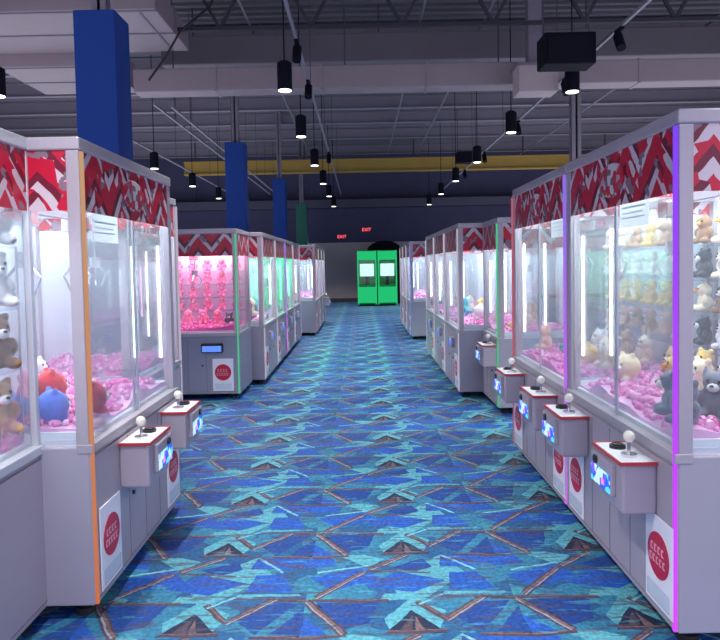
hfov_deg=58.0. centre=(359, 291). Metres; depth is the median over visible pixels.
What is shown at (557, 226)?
print
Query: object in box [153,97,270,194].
track
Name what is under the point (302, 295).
crystal
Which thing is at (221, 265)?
chick
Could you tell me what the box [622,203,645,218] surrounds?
print
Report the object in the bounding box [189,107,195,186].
pendant spotlight
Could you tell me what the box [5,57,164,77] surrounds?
roof beam
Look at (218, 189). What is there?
pendant spotlight
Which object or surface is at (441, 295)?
plush bear
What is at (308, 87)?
head
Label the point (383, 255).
light
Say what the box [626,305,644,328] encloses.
plush bear
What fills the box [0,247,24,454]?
rack
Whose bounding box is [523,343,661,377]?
crystal
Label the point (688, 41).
air duct
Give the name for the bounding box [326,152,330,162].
head
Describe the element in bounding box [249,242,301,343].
machine
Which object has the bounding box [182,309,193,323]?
chick
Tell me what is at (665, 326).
plush bear
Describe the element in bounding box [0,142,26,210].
art
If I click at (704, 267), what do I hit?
plush bear
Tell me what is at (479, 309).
plush toy
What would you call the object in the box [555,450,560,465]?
print
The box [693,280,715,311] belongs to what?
chick
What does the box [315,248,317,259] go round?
art
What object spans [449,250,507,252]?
light
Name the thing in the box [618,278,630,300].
cat
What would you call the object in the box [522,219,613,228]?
light
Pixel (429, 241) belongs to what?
art
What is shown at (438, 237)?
art
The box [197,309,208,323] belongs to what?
plush bear
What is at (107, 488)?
machine
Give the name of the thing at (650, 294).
plush bear
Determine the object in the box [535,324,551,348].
plush bear
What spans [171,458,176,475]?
print
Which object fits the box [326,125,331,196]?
pendant spotlight
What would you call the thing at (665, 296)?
plush bear
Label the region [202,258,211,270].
chick
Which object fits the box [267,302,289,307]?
crystal
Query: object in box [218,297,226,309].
chick
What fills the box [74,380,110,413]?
plush toy
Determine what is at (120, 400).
crystal
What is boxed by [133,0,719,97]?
air duct
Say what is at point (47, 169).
art
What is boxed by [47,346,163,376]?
crystal
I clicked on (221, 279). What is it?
chick
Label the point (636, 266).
plush bear
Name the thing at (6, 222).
plush bear
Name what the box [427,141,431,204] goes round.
pendant spotlight
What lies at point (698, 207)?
art
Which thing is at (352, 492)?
floor
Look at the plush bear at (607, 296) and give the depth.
5.26 m
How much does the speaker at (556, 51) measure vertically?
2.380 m
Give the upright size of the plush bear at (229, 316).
0.163 m
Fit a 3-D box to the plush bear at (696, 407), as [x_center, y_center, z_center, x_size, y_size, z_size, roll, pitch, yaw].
[1.374,0.471,2.772,0.140,0.204,0.140,0,3,28]
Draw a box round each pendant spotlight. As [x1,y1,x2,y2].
[0,67,5,97]
[150,55,158,169]
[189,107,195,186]
[216,127,221,198]
[277,0,291,92]
[295,0,306,137]
[310,103,318,165]
[319,94,326,183]
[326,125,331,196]
[331,140,335,206]
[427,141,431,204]
[438,132,443,194]
[452,92,458,181]
[473,91,481,162]
[505,0,516,133]
[565,0,579,93]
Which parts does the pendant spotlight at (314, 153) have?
stem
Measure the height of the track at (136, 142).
2.076 m
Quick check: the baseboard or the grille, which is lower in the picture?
the baseboard
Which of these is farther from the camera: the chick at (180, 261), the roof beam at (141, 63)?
the roof beam at (141, 63)
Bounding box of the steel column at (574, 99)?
[569,89,580,161]
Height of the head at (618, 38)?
0.269 m
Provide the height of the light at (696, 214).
0.265 m
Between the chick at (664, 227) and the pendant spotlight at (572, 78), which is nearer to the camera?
the chick at (664, 227)
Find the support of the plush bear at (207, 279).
on the machine at (213, 362)
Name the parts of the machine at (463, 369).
post, panel, sill, post, frame, post, panel, post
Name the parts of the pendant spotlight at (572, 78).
stem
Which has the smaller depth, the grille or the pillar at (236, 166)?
the grille
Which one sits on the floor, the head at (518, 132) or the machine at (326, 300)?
the machine at (326, 300)
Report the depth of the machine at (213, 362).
7.83 m
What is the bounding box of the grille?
[547,34,593,59]
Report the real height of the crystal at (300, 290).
0.106 m
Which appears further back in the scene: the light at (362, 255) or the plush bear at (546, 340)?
the light at (362, 255)
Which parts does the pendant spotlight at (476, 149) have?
stem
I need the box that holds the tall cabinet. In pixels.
[367,241,399,303]
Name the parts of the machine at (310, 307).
panel, frame, post, post, panel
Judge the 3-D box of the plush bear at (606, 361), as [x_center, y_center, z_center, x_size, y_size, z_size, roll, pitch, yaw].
[1.605,0.399,4.267,0.147,0.214,0.147,0,3,33]
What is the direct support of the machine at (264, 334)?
on the floor
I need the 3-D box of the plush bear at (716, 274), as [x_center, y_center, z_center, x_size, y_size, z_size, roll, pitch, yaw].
[2.026,-0.162,3.630,0.124,0.180,0.124,1,3,43]
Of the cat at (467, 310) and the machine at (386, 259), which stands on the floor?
the machine at (386, 259)
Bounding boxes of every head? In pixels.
[292,39,301,63]
[304,79,311,99]
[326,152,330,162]
[463,169,466,178]
[482,151,486,162]
[516,120,521,134]
[561,77,569,95]
[613,26,625,51]
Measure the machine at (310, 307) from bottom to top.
2.060 m
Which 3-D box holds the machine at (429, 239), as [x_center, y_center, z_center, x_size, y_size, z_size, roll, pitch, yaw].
[1.601,0.087,10.780,0.976,2.060,1.258,-1,2,0]
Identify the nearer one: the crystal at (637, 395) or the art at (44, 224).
the crystal at (637, 395)
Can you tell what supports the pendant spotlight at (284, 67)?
hanging from the ceiling
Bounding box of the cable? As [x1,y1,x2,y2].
[148,0,213,80]
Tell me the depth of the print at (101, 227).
3.20 m
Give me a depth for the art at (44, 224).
4.25 m
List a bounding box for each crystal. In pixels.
[1,432,22,453]
[9,372,164,432]
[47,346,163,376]
[142,320,246,331]
[251,312,271,320]
[256,305,281,313]
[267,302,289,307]
[288,291,312,294]
[288,293,312,297]
[294,290,312,292]
[414,291,432,294]
[414,293,432,297]
[430,302,476,309]
[439,306,494,315]
[450,312,511,324]
[489,320,562,331]
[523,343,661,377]
[581,370,719,438]
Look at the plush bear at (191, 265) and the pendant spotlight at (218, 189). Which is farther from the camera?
the pendant spotlight at (218, 189)
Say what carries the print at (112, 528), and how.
attached to the machine at (107, 488)
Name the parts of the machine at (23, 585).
frame, sill, panel, post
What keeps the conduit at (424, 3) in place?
attached to the ceiling
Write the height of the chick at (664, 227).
0.192 m
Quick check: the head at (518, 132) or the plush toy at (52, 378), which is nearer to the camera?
the plush toy at (52, 378)
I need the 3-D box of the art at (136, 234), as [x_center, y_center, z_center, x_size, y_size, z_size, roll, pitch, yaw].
[-2.043,-0.593,5.575,0.804,0.265,0.008,-1,2,0]
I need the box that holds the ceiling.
[0,0,719,149]
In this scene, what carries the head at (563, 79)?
attached to the track at (646, 2)
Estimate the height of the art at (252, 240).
0.265 m
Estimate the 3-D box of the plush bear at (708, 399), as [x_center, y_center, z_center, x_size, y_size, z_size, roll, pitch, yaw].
[1.578,0.448,2.876,0.167,0.229,0.172,1,3,44]
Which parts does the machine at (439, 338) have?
post, frame, sill, panel, post, panel, post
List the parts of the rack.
post, post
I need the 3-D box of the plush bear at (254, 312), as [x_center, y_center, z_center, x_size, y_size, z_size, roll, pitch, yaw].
[-1.570,0.217,9.545,0.175,0.255,0.175,1,3,45]
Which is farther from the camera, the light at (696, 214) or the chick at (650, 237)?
the chick at (650, 237)
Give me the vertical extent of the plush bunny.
0.252 m
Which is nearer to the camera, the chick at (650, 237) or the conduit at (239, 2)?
the chick at (650, 237)
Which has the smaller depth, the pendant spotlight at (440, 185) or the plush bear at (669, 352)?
the plush bear at (669, 352)
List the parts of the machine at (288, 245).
panel, post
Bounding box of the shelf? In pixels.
[359,285,374,286]
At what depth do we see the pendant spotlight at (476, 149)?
14.51 m
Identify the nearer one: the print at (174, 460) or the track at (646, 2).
the print at (174, 460)
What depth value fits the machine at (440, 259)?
15.75 m
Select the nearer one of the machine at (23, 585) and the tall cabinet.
the machine at (23, 585)
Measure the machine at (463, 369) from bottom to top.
2.060 m
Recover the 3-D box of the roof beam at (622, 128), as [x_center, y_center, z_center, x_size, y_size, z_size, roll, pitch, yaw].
[-0.049,-5.532,22.788,24.000,0.340,0.140,-1,2,0]
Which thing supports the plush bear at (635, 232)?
on the machine at (540, 203)
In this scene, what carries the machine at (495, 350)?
on the floor
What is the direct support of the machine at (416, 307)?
on the floor
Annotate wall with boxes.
[133,150,608,242]
[140,238,613,301]
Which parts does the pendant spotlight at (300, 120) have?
stem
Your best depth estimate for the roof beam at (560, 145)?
25.97 m
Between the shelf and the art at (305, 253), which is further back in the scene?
the shelf
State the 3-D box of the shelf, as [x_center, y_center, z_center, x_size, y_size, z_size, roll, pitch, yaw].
[0.278,-0.219,24.852,0.620,0.060,0.160,-1,2,0]
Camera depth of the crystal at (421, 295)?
14.15 m
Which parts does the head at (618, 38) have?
stem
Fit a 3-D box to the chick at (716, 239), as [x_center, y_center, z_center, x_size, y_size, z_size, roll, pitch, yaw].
[2.025,-0.369,3.626,0.132,0.195,0.127,-3,3,-38]
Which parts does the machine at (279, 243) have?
frame, sill, panel, post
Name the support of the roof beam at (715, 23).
attached to the ceiling
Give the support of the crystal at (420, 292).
on the machine at (440, 259)
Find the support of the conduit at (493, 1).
attached to the ceiling
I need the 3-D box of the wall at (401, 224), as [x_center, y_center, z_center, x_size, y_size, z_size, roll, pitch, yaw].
[-0.007,-4.028,27.956,24.000,3.800,0.200,-1,2,0]
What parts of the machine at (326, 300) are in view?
post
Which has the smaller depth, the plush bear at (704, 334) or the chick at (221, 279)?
the plush bear at (704, 334)
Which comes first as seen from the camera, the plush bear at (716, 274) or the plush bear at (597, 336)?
the plush bear at (716, 274)
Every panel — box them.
[359,287,375,302]
[379,286,395,302]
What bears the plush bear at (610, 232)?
on the machine at (540, 203)
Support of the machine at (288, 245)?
on the floor
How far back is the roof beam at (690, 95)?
18.38 m
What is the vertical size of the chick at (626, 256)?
0.193 m
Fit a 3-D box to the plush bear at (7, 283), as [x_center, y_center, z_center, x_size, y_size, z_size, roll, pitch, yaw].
[-1.559,-0.050,2.787,0.171,0.249,0.171,-2,3,-17]
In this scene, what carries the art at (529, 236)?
attached to the machine at (495, 350)
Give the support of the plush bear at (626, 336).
on the crystal at (552, 358)
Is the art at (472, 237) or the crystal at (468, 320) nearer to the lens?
the art at (472, 237)
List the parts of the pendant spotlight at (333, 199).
stem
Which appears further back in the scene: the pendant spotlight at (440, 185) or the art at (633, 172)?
the pendant spotlight at (440, 185)
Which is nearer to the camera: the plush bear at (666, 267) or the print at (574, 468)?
the print at (574, 468)
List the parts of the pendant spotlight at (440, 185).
stem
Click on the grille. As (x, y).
(559, 46)
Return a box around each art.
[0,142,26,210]
[3,150,66,211]
[38,211,159,229]
[84,153,167,226]
[129,205,173,236]
[129,231,159,237]
[138,233,231,256]
[237,234,247,255]
[249,237,256,256]
[263,237,273,256]
[276,241,283,257]
[285,243,291,258]
[293,246,298,258]
[294,248,311,259]
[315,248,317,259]
[413,244,450,256]
[426,238,432,254]
[435,234,442,253]
[445,229,456,252]
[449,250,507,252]
[463,228,482,250]
[484,224,495,249]
[503,223,562,248]
[515,176,562,228]
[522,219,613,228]
[571,127,672,215]
[580,191,709,216]
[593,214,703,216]
[693,123,719,190]
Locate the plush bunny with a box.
[636,327,653,364]
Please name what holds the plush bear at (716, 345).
on the machine at (649, 497)
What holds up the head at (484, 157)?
attached to the track at (646, 2)
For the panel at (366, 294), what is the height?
0.620 m
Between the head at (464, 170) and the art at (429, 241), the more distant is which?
the head at (464, 170)
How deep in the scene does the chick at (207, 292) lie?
8.48 m
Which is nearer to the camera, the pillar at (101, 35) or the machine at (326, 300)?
the pillar at (101, 35)
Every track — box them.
[133,98,225,190]
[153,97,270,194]
[171,12,273,191]
[283,0,340,194]
[444,0,651,188]
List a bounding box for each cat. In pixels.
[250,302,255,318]
[253,295,258,308]
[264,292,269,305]
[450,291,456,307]
[464,296,472,315]
[467,295,473,310]
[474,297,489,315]
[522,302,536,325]
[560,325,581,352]
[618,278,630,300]
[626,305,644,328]
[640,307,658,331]
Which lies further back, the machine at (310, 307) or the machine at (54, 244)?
the machine at (310, 307)
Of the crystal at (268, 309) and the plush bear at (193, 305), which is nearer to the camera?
the plush bear at (193, 305)
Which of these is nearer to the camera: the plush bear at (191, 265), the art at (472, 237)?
the art at (472, 237)
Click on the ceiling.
(258, 12)
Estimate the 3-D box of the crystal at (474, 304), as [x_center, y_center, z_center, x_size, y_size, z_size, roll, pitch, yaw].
[1.627,0.235,10.787,0.796,0.116,1.155,-1,2,0]
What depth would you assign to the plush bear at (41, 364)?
3.85 m
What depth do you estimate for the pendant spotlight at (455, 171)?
17.81 m
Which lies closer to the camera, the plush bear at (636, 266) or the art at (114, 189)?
the art at (114, 189)
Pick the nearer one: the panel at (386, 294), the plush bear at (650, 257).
the plush bear at (650, 257)
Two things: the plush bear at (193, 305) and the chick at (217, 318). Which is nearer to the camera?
the chick at (217, 318)
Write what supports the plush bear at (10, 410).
on the crystal at (9, 441)
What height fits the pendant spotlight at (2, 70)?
2.528 m
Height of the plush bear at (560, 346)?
0.265 m
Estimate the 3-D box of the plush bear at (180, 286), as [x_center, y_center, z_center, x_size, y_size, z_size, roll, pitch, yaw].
[-2.369,-0.007,8.488,0.118,0.171,0.118,-3,3,-38]
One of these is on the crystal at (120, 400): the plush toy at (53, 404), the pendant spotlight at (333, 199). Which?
the plush toy at (53, 404)
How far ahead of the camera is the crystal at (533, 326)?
7.08 m
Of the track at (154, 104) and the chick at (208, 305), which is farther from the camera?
the track at (154, 104)
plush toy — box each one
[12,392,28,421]
[38,367,69,400]
[39,386,71,421]
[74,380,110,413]
[473,302,483,319]
[580,341,598,362]
[613,351,640,380]
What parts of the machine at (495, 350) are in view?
post, trim, panel, sill, frame, post, post, panel, post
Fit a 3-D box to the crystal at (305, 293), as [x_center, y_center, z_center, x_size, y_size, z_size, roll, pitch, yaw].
[-1.463,0.054,16.564,0.796,0.106,1.125,-1,2,0]
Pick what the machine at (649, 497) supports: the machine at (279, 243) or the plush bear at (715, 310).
the plush bear at (715, 310)
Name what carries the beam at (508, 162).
attached to the ceiling
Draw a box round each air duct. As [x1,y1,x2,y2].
[0,0,188,94]
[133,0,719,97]
[161,0,719,68]
[175,152,525,211]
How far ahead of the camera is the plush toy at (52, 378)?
3.15 m
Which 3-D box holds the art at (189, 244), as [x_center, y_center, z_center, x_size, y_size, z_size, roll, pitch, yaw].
[-2.097,-0.554,7.785,1.124,0.265,0.008,-1,2,0]
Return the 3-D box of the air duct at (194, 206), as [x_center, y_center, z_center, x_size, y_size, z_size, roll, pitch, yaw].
[-0.022,-4.743,27.475,18.000,2.370,0.600,-1,2,0]
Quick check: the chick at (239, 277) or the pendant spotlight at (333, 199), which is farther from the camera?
the pendant spotlight at (333, 199)
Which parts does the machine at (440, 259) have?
post, panel, panel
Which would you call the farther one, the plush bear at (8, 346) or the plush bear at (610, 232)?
the plush bear at (610, 232)
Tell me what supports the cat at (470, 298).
on the crystal at (453, 311)
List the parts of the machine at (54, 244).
panel, post, sill, panel, frame, post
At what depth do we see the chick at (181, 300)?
8.49 m
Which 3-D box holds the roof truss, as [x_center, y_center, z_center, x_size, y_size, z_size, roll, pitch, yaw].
[-0.062,-4.467,9.421,23.900,1.265,0.080,-1,2,0]
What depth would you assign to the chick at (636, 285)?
4.79 m
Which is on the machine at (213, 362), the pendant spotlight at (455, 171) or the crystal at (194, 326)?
the crystal at (194, 326)
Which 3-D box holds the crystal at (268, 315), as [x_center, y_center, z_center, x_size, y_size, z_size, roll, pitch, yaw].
[-1.755,0.360,9.399,0.796,0.110,1.210,-1,2,0]
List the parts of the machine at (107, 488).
panel, post, gantry rail, post, frame, sill, panel, trim, post, trim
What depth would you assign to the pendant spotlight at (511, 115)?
11.21 m
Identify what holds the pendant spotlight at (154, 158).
hanging from the ceiling
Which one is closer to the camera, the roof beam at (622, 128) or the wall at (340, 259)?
the roof beam at (622, 128)
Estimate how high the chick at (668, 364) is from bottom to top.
0.227 m
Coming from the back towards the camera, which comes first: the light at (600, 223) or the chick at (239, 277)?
the chick at (239, 277)
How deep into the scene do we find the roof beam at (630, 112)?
20.28 m
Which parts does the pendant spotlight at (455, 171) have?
stem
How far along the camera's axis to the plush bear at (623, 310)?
5.03 m
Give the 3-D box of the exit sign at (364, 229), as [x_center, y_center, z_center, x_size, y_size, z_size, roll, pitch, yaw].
[0.280,-2.659,27.878,0.383,0.220,0.067,-1,2,0]
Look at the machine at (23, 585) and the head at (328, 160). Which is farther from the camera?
the head at (328, 160)
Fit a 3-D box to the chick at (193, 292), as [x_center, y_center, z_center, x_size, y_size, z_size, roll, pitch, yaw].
[-2.179,-0.016,8.489,0.119,0.182,0.123,-3,3,-45]
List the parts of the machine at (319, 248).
panel, post, panel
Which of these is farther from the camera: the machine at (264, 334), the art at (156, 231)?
the machine at (264, 334)
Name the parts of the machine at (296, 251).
panel, post, panel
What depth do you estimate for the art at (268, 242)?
9.40 m
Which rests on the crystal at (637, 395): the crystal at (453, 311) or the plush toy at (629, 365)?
the plush toy at (629, 365)
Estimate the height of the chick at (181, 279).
0.182 m
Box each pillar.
[73,0,139,354]
[224,96,248,231]
[273,111,287,240]
[296,140,308,290]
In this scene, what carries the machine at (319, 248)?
on the floor
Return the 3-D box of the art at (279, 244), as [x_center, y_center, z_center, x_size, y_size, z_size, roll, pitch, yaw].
[-1.325,-0.691,10.668,0.008,0.265,1.184,-1,2,0]
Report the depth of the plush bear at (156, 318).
8.20 m
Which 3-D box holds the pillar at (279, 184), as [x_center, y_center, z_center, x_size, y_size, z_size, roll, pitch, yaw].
[-2.466,-2.375,20.122,0.380,6.350,0.380,-1,2,0]
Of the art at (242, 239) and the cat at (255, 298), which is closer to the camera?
the art at (242, 239)
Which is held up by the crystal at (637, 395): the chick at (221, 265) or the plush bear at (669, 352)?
the plush bear at (669, 352)
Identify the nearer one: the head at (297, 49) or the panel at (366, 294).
the head at (297, 49)
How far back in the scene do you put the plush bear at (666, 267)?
4.31 m
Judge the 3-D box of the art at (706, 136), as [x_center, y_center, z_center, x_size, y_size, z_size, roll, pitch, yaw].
[1.721,-0.539,2.575,0.804,0.265,0.008,-1,2,0]
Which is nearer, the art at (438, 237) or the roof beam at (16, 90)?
the art at (438, 237)
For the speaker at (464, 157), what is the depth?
20.04 m
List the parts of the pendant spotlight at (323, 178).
stem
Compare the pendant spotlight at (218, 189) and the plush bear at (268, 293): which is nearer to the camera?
the plush bear at (268, 293)
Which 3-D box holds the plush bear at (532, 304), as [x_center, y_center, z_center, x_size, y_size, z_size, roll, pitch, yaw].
[1.925,0.240,7.398,0.175,0.255,0.175,1,3,45]
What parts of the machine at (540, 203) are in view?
trim, post, trim, frame, sill, panel, post, gantry rail, post, panel, post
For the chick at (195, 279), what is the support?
on the machine at (213, 362)
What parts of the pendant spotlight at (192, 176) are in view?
stem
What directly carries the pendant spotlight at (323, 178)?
hanging from the ceiling
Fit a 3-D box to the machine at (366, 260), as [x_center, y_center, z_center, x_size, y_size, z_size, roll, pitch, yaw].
[0.273,-0.527,25.280,0.740,2.120,1.040,-1,2,0]
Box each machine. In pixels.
[0,128,47,639]
[0,136,202,615]
[39,198,182,400]
[136,228,251,398]
[248,232,277,383]
[249,236,287,367]
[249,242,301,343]
[256,240,294,356]
[276,245,319,335]
[286,247,322,326]
[289,248,329,321]
[357,251,376,305]
[377,250,397,305]
[399,245,421,323]
[402,244,443,329]
[405,241,454,338]
[425,234,489,359]
[433,229,507,372]
[443,223,536,396]
[475,217,584,413]
[494,164,708,512]
[542,108,719,639]
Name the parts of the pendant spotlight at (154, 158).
stem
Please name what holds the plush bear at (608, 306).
on the machine at (540, 203)
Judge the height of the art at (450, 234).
0.265 m
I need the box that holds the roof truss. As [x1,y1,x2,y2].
[177,0,719,31]
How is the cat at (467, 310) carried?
on the crystal at (468, 320)
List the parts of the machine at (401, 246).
post, panel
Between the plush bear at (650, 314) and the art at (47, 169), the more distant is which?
the plush bear at (650, 314)
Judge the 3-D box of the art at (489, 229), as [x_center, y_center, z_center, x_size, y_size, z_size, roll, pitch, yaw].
[1.435,-0.596,7.144,0.008,0.265,0.724,-1,2,0]
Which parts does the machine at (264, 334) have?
post, frame, sill, panel, post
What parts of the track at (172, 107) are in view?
rail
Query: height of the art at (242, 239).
0.265 m
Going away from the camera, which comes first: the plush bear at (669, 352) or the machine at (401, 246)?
the plush bear at (669, 352)
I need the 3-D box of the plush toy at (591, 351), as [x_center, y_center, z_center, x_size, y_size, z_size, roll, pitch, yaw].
[1.577,0.421,4.506,0.148,0.150,0.135,0,3,17]
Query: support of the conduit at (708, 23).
attached to the ceiling
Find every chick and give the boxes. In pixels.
[179,259,182,270]
[179,272,183,284]
[180,298,183,310]
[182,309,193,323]
[188,272,197,283]
[189,285,197,296]
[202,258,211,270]
[203,284,212,296]
[203,297,212,309]
[212,308,223,323]
[217,257,225,270]
[217,271,226,283]
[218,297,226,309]
[231,272,240,282]
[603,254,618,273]
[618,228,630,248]
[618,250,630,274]
[626,277,643,301]
[654,218,670,245]
[658,355,672,389]
[693,212,713,243]
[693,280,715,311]
[711,215,719,242]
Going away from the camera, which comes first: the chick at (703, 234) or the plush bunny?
the chick at (703, 234)
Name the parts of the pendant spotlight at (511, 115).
stem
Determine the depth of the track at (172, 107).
13.61 m
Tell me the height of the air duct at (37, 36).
1.634 m
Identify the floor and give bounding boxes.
[16,297,719,639]
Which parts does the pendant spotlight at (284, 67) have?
stem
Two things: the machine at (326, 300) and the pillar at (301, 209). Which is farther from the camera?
the pillar at (301, 209)
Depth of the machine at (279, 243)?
10.94 m
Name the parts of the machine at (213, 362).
post, post, sill, panel, panel, frame, post, post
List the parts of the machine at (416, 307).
post, panel, post, frame, post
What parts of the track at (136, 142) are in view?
rail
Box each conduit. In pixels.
[237,0,309,154]
[388,0,426,153]
[416,0,495,153]
[520,15,719,154]
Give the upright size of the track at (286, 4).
2.076 m
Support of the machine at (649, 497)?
on the floor
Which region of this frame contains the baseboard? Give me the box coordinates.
[142,293,607,305]
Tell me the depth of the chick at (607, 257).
5.25 m
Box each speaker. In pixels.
[456,117,476,163]
[537,0,595,71]
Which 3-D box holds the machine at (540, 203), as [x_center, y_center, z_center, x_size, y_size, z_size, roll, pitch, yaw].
[1.645,0.276,4.718,1.114,2.190,1.409,-1,2,0]
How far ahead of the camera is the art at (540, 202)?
4.55 m
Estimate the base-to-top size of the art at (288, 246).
0.265 m
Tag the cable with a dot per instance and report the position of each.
(211, 1)
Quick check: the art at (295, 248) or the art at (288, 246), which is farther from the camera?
the art at (295, 248)
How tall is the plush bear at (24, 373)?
0.183 m
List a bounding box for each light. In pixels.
[358,251,374,259]
[379,251,395,259]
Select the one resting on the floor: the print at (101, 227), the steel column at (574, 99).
the steel column at (574, 99)
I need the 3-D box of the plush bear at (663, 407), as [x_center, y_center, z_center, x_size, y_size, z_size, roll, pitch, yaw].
[1.404,0.456,2.981,0.147,0.214,0.147,-2,3,-22]
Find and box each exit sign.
[337,234,345,238]
[362,227,370,231]
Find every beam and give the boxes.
[0,83,137,98]
[0,89,719,116]
[0,105,719,130]
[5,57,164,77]
[21,123,648,143]
[133,140,613,158]
[184,134,605,175]
[188,21,719,36]
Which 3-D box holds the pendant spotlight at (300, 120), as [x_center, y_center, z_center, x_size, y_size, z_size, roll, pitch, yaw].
[-1.048,-3.952,11.246,0.190,2.528,0.190,-1,2,0]
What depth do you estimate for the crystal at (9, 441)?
2.83 m
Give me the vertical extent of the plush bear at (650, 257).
0.181 m
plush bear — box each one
[0,207,16,244]
[0,251,19,306]
[0,313,21,368]
[0,377,24,436]
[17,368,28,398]
[37,356,49,374]
[153,310,162,324]
[179,285,183,297]
[188,260,197,270]
[189,297,198,309]
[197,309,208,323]
[203,271,211,283]
[217,284,226,296]
[224,312,233,324]
[250,298,257,314]
[267,292,271,304]
[277,289,281,300]
[439,290,443,303]
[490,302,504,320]
[529,302,537,319]
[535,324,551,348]
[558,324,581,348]
[590,328,607,359]
[593,335,613,368]
[602,227,613,249]
[603,303,613,322]
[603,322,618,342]
[604,277,613,298]
[618,304,630,325]
[618,329,634,355]
[626,226,642,247]
[626,252,642,274]
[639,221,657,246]
[639,250,656,275]
[639,279,657,303]
[652,367,672,414]
[653,309,672,335]
[654,251,672,275]
[654,280,672,305]
[656,346,672,379]
[664,380,700,424]
[693,248,713,277]
[693,315,712,344]
[693,356,713,389]
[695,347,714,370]
[696,366,719,419]
[711,251,719,277]
[711,287,719,313]
[711,323,719,348]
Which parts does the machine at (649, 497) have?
trim, post, panel, trim, sill, frame, post, gantry rail, post, panel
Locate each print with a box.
[95,221,115,234]
[106,521,117,547]
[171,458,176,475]
[552,221,562,231]
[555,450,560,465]
[571,465,578,484]
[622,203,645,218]
[650,540,664,571]
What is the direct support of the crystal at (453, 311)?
on the machine at (439, 338)
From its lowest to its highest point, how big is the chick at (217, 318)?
0.208 m
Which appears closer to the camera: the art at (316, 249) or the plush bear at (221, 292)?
the plush bear at (221, 292)
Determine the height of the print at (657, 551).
0.080 m
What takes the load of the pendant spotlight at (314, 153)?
hanging from the ceiling
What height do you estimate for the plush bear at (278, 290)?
0.255 m
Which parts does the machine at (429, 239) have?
post, frame, sill, panel, post, panel, post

